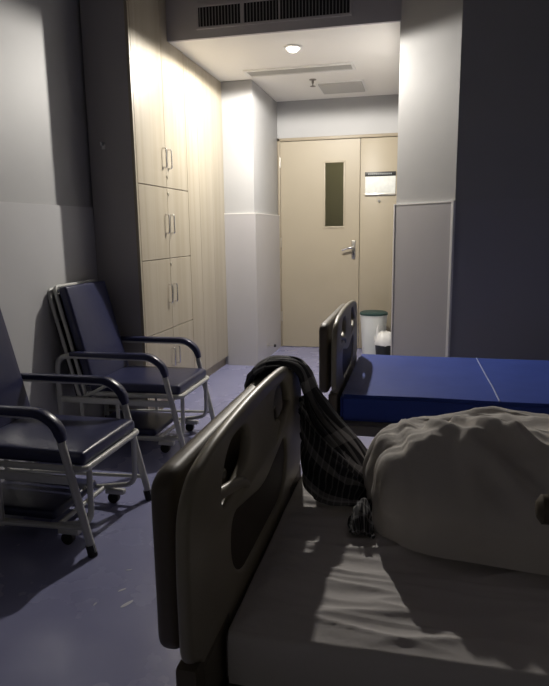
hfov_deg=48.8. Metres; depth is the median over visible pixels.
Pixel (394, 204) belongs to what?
trim
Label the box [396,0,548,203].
wall
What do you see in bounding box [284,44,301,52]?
recessed light
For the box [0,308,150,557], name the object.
chair
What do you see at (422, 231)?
wall panel
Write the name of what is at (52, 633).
floor
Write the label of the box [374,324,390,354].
waste bin
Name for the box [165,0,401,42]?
bulkhead
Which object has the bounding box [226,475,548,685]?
mattress
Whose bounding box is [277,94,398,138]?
wall
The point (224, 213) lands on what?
trim
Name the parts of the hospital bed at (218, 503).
board post, panel, footboard, inset panel, board post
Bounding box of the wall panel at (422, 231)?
[392,202,450,356]
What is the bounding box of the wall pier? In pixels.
[221,80,277,363]
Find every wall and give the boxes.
[0,0,97,277]
[224,214,258,365]
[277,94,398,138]
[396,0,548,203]
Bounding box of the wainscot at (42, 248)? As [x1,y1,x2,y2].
[0,203,104,482]
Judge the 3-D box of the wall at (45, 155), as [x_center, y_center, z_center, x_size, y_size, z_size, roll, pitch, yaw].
[-1.605,-0.572,2.088,0.100,2.850,7.075,2,11,13]
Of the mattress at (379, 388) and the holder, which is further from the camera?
the holder
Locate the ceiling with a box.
[170,22,399,101]
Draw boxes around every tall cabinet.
[79,0,194,413]
[183,54,227,385]
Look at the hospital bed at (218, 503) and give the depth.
0.99 m
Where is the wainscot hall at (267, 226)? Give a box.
[256,214,280,361]
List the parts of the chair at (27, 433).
backrest, rail, rail, arm frame, frame, seat, seat frame, rail, arm frame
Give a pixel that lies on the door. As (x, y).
(321, 270)
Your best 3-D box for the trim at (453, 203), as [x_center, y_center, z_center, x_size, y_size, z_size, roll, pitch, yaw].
[1.059,-0.153,3.659,0.020,1.380,0.028,-7,12,-32]
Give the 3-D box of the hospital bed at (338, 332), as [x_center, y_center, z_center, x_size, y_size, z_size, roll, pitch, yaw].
[1.281,0.284,2.649,2.195,0.883,0.900,2,11,13]
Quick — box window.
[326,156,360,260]
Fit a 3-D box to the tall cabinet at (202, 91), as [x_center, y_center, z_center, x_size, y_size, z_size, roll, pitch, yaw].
[-0.689,-0.945,5.034,0.301,2.486,0.881,2,11,13]
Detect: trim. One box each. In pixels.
[0,201,92,208]
[224,213,255,213]
[390,204,394,354]
[395,201,450,204]
[445,200,455,356]
[456,198,548,201]
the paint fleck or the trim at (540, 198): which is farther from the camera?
the trim at (540, 198)
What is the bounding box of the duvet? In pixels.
[362,406,548,575]
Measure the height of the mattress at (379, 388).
0.117 m
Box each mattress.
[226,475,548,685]
[340,354,548,422]
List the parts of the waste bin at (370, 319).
lid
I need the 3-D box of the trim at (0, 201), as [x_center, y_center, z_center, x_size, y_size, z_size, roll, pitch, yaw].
[-1.748,-0.364,1.244,0.014,0.008,5.320,2,11,13]
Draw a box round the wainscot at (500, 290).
[450,200,548,359]
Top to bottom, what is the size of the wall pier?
2.488 m
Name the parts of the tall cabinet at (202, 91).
panel, panel, panel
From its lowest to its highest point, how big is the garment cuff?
0.049 m
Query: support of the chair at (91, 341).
on the floor
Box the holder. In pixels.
[365,171,395,195]
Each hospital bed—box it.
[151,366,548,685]
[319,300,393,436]
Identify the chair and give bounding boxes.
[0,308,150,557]
[47,279,214,452]
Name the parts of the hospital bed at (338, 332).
panel, board post, footboard, inset panel, rail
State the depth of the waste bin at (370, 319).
5.89 m
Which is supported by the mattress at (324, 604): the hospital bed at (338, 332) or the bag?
the bag
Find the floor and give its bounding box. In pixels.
[0,329,373,685]
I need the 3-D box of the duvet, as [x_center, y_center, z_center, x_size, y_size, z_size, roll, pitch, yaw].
[0.812,0.272,1.279,1.257,0.251,0.530,2,11,13]
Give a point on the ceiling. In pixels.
(374, 49)
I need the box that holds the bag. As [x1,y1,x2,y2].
[244,355,367,506]
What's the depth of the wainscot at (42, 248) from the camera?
3.29 m
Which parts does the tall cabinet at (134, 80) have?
cabinet door, cabinet door, cabinet door, cabinet door, handle, handle, handle, handle, handle, cabinet door, handle, handle, cabinet door, handle, cabinet door, cabinet door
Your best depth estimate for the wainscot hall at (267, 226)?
5.86 m
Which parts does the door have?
handle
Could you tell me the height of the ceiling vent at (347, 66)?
0.014 m
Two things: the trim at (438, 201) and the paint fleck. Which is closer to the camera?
the paint fleck
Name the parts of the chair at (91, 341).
folded frame, frame, backrest, rail, arm frame, seat, seat frame, rail, rail, arm frame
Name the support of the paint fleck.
on the floor
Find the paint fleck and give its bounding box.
[121,600,132,607]
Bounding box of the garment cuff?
[347,498,374,538]
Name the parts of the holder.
rail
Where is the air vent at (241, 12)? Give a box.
[195,0,351,29]
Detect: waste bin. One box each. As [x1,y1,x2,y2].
[360,310,387,353]
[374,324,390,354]
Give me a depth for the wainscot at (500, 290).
3.56 m
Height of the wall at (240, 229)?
1.372 m
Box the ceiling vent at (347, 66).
[243,62,355,77]
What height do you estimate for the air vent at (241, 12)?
0.150 m
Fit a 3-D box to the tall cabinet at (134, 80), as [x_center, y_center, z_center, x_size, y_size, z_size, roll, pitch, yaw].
[-0.876,-0.965,4.159,0.330,2.848,0.870,2,11,13]
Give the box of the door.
[277,133,397,347]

